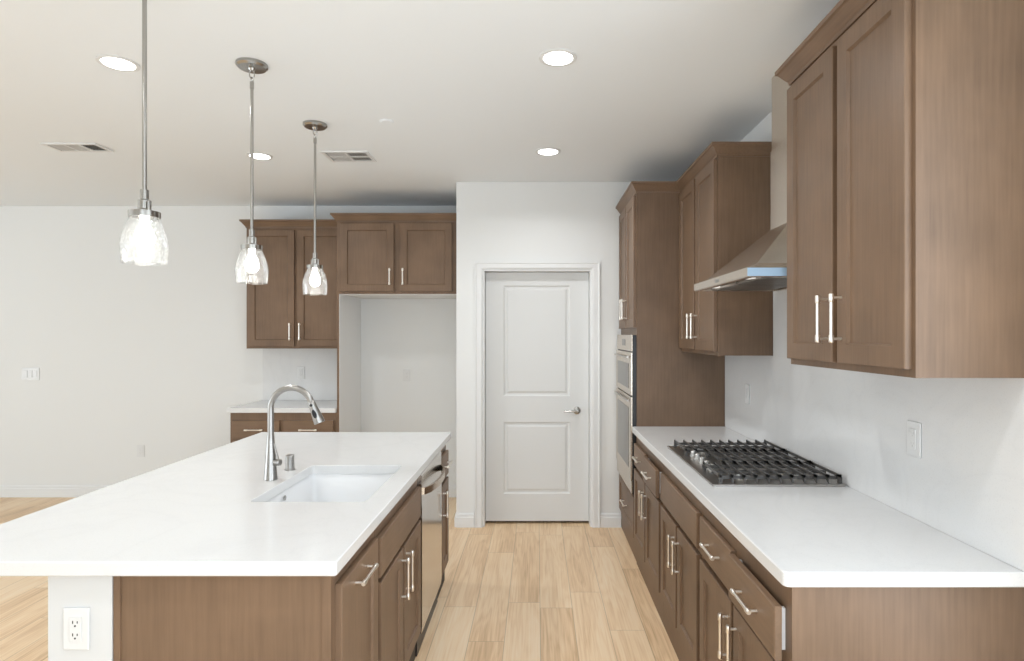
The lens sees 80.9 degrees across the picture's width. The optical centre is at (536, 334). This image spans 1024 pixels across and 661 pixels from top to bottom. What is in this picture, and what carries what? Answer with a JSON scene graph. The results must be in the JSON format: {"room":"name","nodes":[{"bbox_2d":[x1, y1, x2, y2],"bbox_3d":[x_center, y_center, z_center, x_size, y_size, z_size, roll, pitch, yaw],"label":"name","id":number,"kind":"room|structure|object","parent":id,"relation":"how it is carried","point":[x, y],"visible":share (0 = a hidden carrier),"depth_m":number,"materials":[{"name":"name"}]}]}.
{"room":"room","nodes":[
{"label":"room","id":0,"kind":"room"},
{"bbox_2d":[48,576,112,660],"bbox_3d":[-1.255,1.088,2.692,0.176,0.874,2.087,0,0,0],"label":"wall","id":1,"kind":"structure","parent":0,"point":[95,593],"depth_m":1.65,"materials":[{"name":"white paint"}]},
{"bbox_2d":[63,608,89,649],"bbox_3d":[-1.262,0.805,1.643,0.070,0.115,0.009,0,0,0],"label":"wall outlet","id":2,"kind":"object","parent":1,"relation":"attached to","point":[76,621],"visible":1,"depth_m":1.64,"materials":[{"name":"white plastic"}]},
{"bbox_2d":[69,617,81,641],"bbox_3d":[-1.262,0.805,1.640,0.033,0.067,0.003,0,0,0],"label":"receptacle","id":3,"kind":"object","parent":2,"relation":"attached to","point":[75,623],"depth_m":1.64,"materials":[{"name":"white plastic"}]},
{"bbox_2d":[0,206,455,484],"bbox_3d":[-3.362,0.155,5.710,9.275,2.740,0.120,0,0,0],"label":"wall","id":4,"kind":"structure","parent":0,"point":[130,345],"depth_m":5.65,"materials":[{"name":"white paint"}]},
{"bbox_2d":[22,368,38,379],"bbox_3d":[-4.765,0.367,5.646,0.162,0.115,0.008,0,0,0],"label":"wall switch","id":5,"kind":"object","parent":4,"relation":"attached to","point":[27,373],"visible":1,"depth_m":5.64,"materials":[{"name":"white plastic"}]},
{"bbox_2d":[0,485,109,496],"bbox_3d":[-5.290,1.470,5.642,5.420,0.110,0.016,0,0,0],"label":"baseboard","id":6,"kind":"structure","parent":4,"relation":"attached to","point":[5,490],"depth_m":5.63,"materials":[{"name":"white paint"}]},
{"bbox_2d":[137,445,143,456],"bbox_3d":[-3.730,1.092,5.645,0.070,0.115,0.009,0,0,0],"label":"wall outlet","id":7,"kind":"object","parent":4,"relation":"attached to","point":[140,448],"visible":1,"depth_m":5.64,"materials":[{"name":"white plastic"}]},
{"bbox_2d":[239,219,336,348],"bbox_3d":[-2.155,-0.449,5.454,0.929,1.137,0.389,0,0,0],"label":"upper cabinet","id":8,"kind":"object","parent":4,"relation":"attached to","point":[285,311],"visible":0.88,"depth_m":5.31,"materials":[{"name":"brown wood"}]},
{"bbox_2d":[263,349,336,399],"bbox_3d":[-2.129,0.365,5.640,0.892,0.490,0.018,0,0,0],"label":"backsplash","id":9,"kind":"structure","parent":4,"relation":"attached to","point":[280,366],"depth_m":5.63,"materials":[{"name":"stone"}]},
{"bbox_2d":[297,367,304,378],"bbox_3d":[-2.215,0.355,5.626,0.070,0.115,0.009,0,0,0],"label":"wall outlet","id":10,"kind":"object","parent":9,"relation":"attached to","point":[300,370],"visible":1,"depth_m":5.62,"materials":[{"name":"white plastic"}]},
{"bbox_2d":[330,213,455,298],"bbox_3d":[-1.185,-0.679,5.314,1.079,0.676,0.669,0,0,0],"label":"upper cabinet","id":11,"kind":"object","parent":4,"relation":"attached to","point":[380,255],"visible":0.94,"depth_m":5.03,"materials":[{"name":"brown wood"}]},
{"bbox_2d":[449,485,455,496],"bbox_3d":[-1.155,1.470,5.642,0.999,0.110,0.016,0,0,0],"label":"baseboard","id":12,"kind":"structure","parent":4,"relation":"attached to","point":[452,488],"depth_m":5.63,"materials":[{"name":"white paint"}]},
{"bbox_2d":[0,497,678,660],"bbox_3d":[-3.362,1.555,1.825,9.575,0.060,7.950,0,0,0],"label":"floor","id":13,"kind":"structure","parent":0,"point":[511,590],"depth_m":3.46,"materials":[{"name":"brown wood"}]},
{"bbox_2d":[113,576,332,660],"bbox_3d":[-0.866,1.088,1.657,0.598,0.874,0.014,0,0,0],"label":"island end panel","id":14,"kind":"object","parent":13,"relation":"on","point":[156,618],"visible":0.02,"depth_m":1.65,"materials":[{"name":"brown wood"}]},
{"bbox_2d":[230,412,336,442],"bbox_3d":[-2.128,1.088,5.317,0.893,0.874,0.663,0,0,0],"label":"base cabinet","id":15,"kind":"object","parent":13,"relation":"on","point":[242,425],"visible":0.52,"depth_m":5.02,"materials":[{"name":"brown wood"}]},
{"bbox_2d":[227,400,336,412],"bbox_3d":[-2.136,0.631,5.330,0.907,0.040,0.639,0,0,0],"label":"countertop","id":16,"kind":"structure","parent":15,"relation":"on","point":[280,406],"depth_m":5.06,"materials":[{"name":"stone"}]},
{"bbox_2d":[337,294,360,431],"bbox_3d":[-1.669,0.591,5.345,0.022,1.868,0.609,0,0,0],"label":"panel","id":17,"kind":"object","parent":13,"relation":"on","point":[348,308],"visible":0.64,"depth_m":5.28,"materials":[{"name":"white wood"}]},
{"bbox_2d":[333,531,378,660],"bbox_3d":[-0.830,1.088,1.877,0.634,0.874,0.425,0,0,0],"label":"base cabinet","id":18,"kind":"object","parent":13,"relation":"on","point":[355,587],"visible":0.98,"depth_m":1.86,"materials":[{"name":"brown wood"}]},
{"bbox_2d":[374,479,420,660],"bbox_3d":[-0.830,1.088,2.466,0.634,0.874,0.744,0,0,0],"label":"base cabinet","id":19,"kind":"object","parent":13,"relation":"on","point":[398,534],"visible":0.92,"depth_m":2.40,"materials":[{"name":"brown wood"}]},
{"bbox_2d":[0,432,450,575],"bbox_3d":[-1.137,0.631,2.697,1.195,0.040,2.165,0,0,0],"label":"countertop","id":20,"kind":"structure","parent":19,"relation":"on","point":[209,513],"depth_m":2.02,"materials":[{"name":"stone"}]},
{"bbox_2d":[284,454,295,470],"bbox_3d":[-1.120,0.577,2.720,0.047,0.067,0.047,0,0,0],"label":"air gap cap","id":21,"kind":"object","parent":20,"relation":"on","point":[289,459],"visible":1,"depth_m":2.71,"materials":[{"name":"metal"}]},
{"bbox_2d":[263,385,324,480],"bbox_3d":[-1.024,0.410,2.528,0.261,0.400,0.057,0,0,5],"label":"faucet","id":22,"kind":"object","parent":20,"relation":"on","point":[271,463],"visible":1,"depth_m":2.52,"materials":[{"name":"metal"}]},
{"bbox_2d":[267,474,393,501],"bbox_3d":[-0.844,0.753,2.501,0.462,0.204,0.640,0,0,0],"label":"sink","id":23,"kind":"object","parent":20,"relation":"in","point":[315,487],"visible":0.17,"depth_m":2.81,"materials":[{"name":"white ceramic"}]},
{"bbox_2d":[415,451,444,656],"bbox_3d":[-0.810,1.090,3.138,0.634,0.870,0.590,0,0,0],"label":"dishwasher","id":24,"kind":"object","parent":13,"relation":"on","point":[430,480],"visible":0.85,"depth_m":3.07,"materials":[{"name":"silver metal"}]},
{"bbox_2d":[437,445,452,598],"bbox_3d":[-0.830,1.088,3.584,0.634,0.874,0.297,0,0,0],"label":"base cabinet","id":25,"kind":"object","parent":13,"relation":"on","point":[445,461],"visible":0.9,"depth_m":3.60,"materials":[{"name":"brown wood"}]},
{"bbox_2d":[632,436,663,624],"bbox_3d":[0.933,1.088,3.575,0.681,0.874,0.858,0,0,0],"label":"base cabinet","id":26,"kind":"object","parent":13,"relation":"on","point":[648,470],"visible":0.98,"depth_m":3.47,"materials":[{"name":"brown wood"}]},
{"bbox_2d":[616,181,724,560],"bbox_3d":[0.941,0.254,4.365,0.666,2.542,0.796,0,0,0],"label":"tall cabinet","id":27,"kind":"object","parent":13,"relation":"on","point":[675,387],"visible":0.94,"depth_m":4.01,"materials":[{"name":"brown wood"}]},
{"bbox_2d":[614,335,636,494],"bbox_3d":[0.637,0.534,4.385,0.061,1.072,0.728,0,0,0],"label":"wall oven","id":28,"kind":"object","parent":27,"relation":"in","point":[626,354],"visible":1,"depth_m":4.20,"materials":[{"name":"silver metal"}]},
{"bbox_2d":[661,465,702,660],"bbox_3d":[0.941,1.088,2.770,0.665,0.874,0.748,0,0,0],"label":"base cabinet","id":29,"kind":"object","parent":13,"relation":"on","point":[681,511],"visible":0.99,"depth_m":2.71,"materials":[{"name":"brown wood"}]},
{"bbox_2d":[699,505,1023,660],"bbox_3d":[0.933,1.088,1.976,0.681,0.874,0.835,0,0,0],"label":"base cabinet","id":30,"kind":"object","parent":13,"relation":"on","point":[746,614],"visible":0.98,"depth_m":1.56,"materials":[{"name":"brown wood"}]},
{"bbox_2d":[632,426,1023,586],"bbox_3d":[0.955,0.631,2.777,0.639,0.040,2.466,0,0,0],"label":"countertop","id":31,"kind":"structure","parent":30,"relation":"on","point":[803,536],"depth_m":1.82,"materials":[{"name":"stone"}]},
{"bbox_2d":[667,439,846,486],"bbox_3d":[0.976,0.587,2.829,0.541,0.047,0.842,0,0,0],"label":"gas cooktop","id":32,"kind":"object","parent":31,"relation":"in","point":[727,465],"visible":1,"depth_m":2.65,"materials":[{"name":"metal"}]},
{"bbox_2d":[0,0,839,205],"bbox_3d":[-3.362,-1.265,1.825,9.575,0.100,7.950,0,0,0],"label":"ceiling","id":33,"kind":"structure","parent":0,"point":[466,90],"depth_m":2.99,"materials":[{"name":"white paint"}]},
{"bbox_2d":[40,143,113,151],"bbox_3d":[-2.965,-1.211,3.875,0.350,0.008,0.170,0,0,0],"label":"ceiling vent","id":34,"kind":"object","parent":33,"relation":"in","point":[62,147],"visible":1,"depth_m":3.87,"materials":[{"name":"white plastic"}]},
{"bbox_2d":[95,54,140,71],"bbox_3d":[-1.870,-1.211,2.680,0.166,0.007,0.166,0,0,0],"label":"recessed light","id":35,"kind":"object","parent":33,"relation":"in","point":[119,63],"visible":1,"depth_m":2.67,"materials":[{"name":"white plastic"}]},
{"bbox_2d":[128,0,160,248],"bbox_3d":[-1.278,-0.723,1.954,0.137,0.982,0.137,0,0,0],"label":"pendant light","id":36,"kind":"object","parent":33,"relation":"hanging from","point":[144,238],"visible":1,"depth_m":1.95,"materials":[{"name":"silver metal"}]},
{"bbox_2d":[137,189,151,209],"bbox_3d":[-1.278,-0.437,1.954,0.049,0.070,0.052,0,0,-15],"label":"socket","id":37,"kind":"object","parent":36,"relation":"attached to","point":[144,203],"depth_m":1.94,"materials":[{"name":"silver metal"}]},
{"bbox_2d":[235,57,267,272],"bbox_3d":[-1.278,-0.723,2.690,0.137,0.982,0.137,0,0,0],"label":"pendant light","id":38,"kind":"object","parent":33,"relation":"hanging from","point":[254,66],"visible":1,"depth_m":2.68,"materials":[{"name":"silver metal"}]},
{"bbox_2d":[247,229,256,244],"bbox_3d":[-1.278,-0.437,2.689,0.049,0.070,0.052,0,0,-15],"label":"socket","id":39,"kind":"object","parent":38,"relation":"attached to","point":[252,240],"depth_m":2.67,"materials":[{"name":"silver metal"}]},
{"bbox_2d":[246,152,272,159],"bbox_3d":[-1.880,-1.211,4.070,0.166,0.007,0.166,0,0,0],"label":"recessed light","id":40,"kind":"object","parent":33,"relation":"in","point":[259,156],"visible":0.84,"depth_m":4.06,"materials":[{"name":"white plastic"}]},
{"bbox_2d":[303,120,326,285],"bbox_3d":[-1.278,-0.723,3.455,0.137,0.982,0.137,0,0,0],"label":"pendant light","id":41,"kind":"object","parent":33,"relation":"hanging from","point":[314,125],"visible":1,"depth_m":3.44,"materials":[{"name":"silver metal"}]},
{"bbox_2d":[311,253,318,264],"bbox_3d":[-1.278,-0.437,3.454,0.049,0.070,0.052,0,0,-15],"label":"socket","id":42,"kind":"object","parent":41,"relation":"attached to","point":[314,261],"depth_m":3.44,"materials":[{"name":"silver metal"}]},
{"bbox_2d":[320,151,376,161],"bbox_3d":[-1.275,-1.211,4.075,0.310,0.008,0.230,0,0,0],"label":"ceiling vent","id":43,"kind":"object","parent":33,"relation":"in","point":[333,156],"visible":1,"depth_m":4.07,"materials":[{"name":"white plastic"}]},
{"bbox_2d":[380,119,393,124],"bbox_3d":[-0.853,-1.211,3.410,0.080,0.008,0.080,0,0,0],"label":"sprinkler cover","id":44,"kind":"object","parent":33,"relation":"attached to","point":[384,121],"visible":1,"depth_m":3.39,"materials":[{"name":"white paint"}]},
{"bbox_2d":[535,148,560,155],"bbox_3d":[0.073,-1.211,3.970,0.166,0.007,0.166,0,0,0],"label":"recessed light","id":45,"kind":"object","parent":33,"relation":"in","point":[542,151],"visible":1,"depth_m":3.95,"materials":[{"name":"white plastic"}]},
{"bbox_2d":[539,49,576,66],"bbox_3d":[0.092,-1.211,2.627,0.166,0.007,0.166,0,0,0],"label":"recessed light","id":46,"kind":"object","parent":33,"relation":"in","point":[552,57],"visible":1,"depth_m":2.62,"materials":[{"name":"white plastic"}]},
{"bbox_2d":[456,182,630,512],"bbox_3d":[0.318,0.155,4.831,1.915,2.740,0.130,0,0,0],"label":"wall","id":47,"kind":"structure","parent":0,"point":[496,221],"depth_m":4.77,"materials":[{"name":"white paint"}]},
{"bbox_2d":[456,513,473,527],"bbox_3d":[-0.570,1.470,4.758,0.141,0.110,0.016,0,0,0],"label":"baseboard","id":48,"kind":"structure","parent":47,"relation":"attached to","point":[463,520],"depth_m":4.75,"materials":[{"name":"white paint"}]},
{"bbox_2d":[474,262,599,527],"bbox_3d":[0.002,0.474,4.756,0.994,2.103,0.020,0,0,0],"label":"trim","id":49,"kind":"structure","parent":47,"relation":"attached to","point":[478,266],"depth_m":4.75,"materials":[{"name":"white paint"}]},
{"bbox_2d":[486,272,588,520],"bbox_3d":[0.002,0.498,4.839,0.832,2.009,0.094,0,0,0],"label":"door","id":50,"kind":"structure","parent":47,"relation":"in","point":[537,323],"depth_m":4.85,"materials":[{"name":"white paint"}]},
{"bbox_2d":[600,513,620,527],"bbox_3d":[0.585,1.470,4.758,0.164,0.110,0.016,0,0,0],"label":"baseboard","id":51,"kind":"structure","parent":47,"relation":"attached to","point":[607,520],"depth_m":4.75,"materials":[{"name":"white paint"}]},
{"bbox_2d":[740,112,771,141],"bbox_3d":[1.335,0.155,1.825,0.120,2.740,7.650,0,0,0],"label":"wall","id":52,"kind":"structure","parent":0,"point":[762,132],"depth_m":3.39,"materials":[{"name":"white paint"}]},
{"bbox_2d":[677,142,772,355],"bbox_3d":[1.089,-0.454,3.579,0.369,1.127,0.850,0,0,0],"label":"upper cabinet","id":53,"kind":"object","parent":52,"relation":"attached to","point":[725,195],"visible":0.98,"depth_m":3.20,"materials":[{"name":"brown wood"}]},
{"bbox_2d":[694,75,790,290],"bbox_3d":[1.036,-0.721,2.734,0.435,0.987,0.791,0,0,0],"label":"range hood","id":54,"kind":"object","parent":52,"relation":"attached to","point":[762,266],"visible":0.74,"depth_m":2.70,"materials":[{"name":"metal"}]},
{"bbox_2d":[725,290,1023,570],"bbox_3d":[1.264,0.043,2.776,0.019,1.136,2.463,0,0,0],"label":"backsplash","id":55,"kind":"structure","parent":52,"relation":"attached to","point":[966,484],"depth_m":2.04,"materials":[{"name":"stone"}]},
{"bbox_2d":[745,384,749,403],"bbox_3d":[1.250,0.351,3.570,0.009,0.115,0.070,0,0,0],"label":"wall outlet","id":56,"kind":"object","parent":55,"relation":"attached to","point":[747,387],"visible":1,"depth_m":3.55,"materials":[{"name":"white plastic"}]},
{"bbox_2d":[907,420,920,457],"bbox_3d":[1.250,0.345,1.992,0.009,0.115,0.070,0,0,0],"label":"wall outlet","id":57,"kind":"object","parent":55,"relation":"attached to","point":[913,428],"visible":1,"depth_m":1.99,"materials":[{"name":"white plastic"}]},
{"bbox_2d":[909,428,915,449],"bbox_3d":[1.247,0.345,1.992,0.003,0.067,0.033,0,0,0],"label":"receptacle","id":58,"kind":"object","parent":57,"relation":"attached to","point":[912,431],"depth_m":1.99,"materials":[{"name":"white plastic"}]},
{"bbox_2d":[775,0,1023,377],"bbox_3d":[1.089,-0.454,1.907,0.369,1.127,0.835,0,0,0],"label":"upper cabinet","id":59,"kind":"object","parent":52,"relation":"attached to","point":[905,118],"visible":1,"depth_m":1.54,"materials":[{"name":"brown wood"}]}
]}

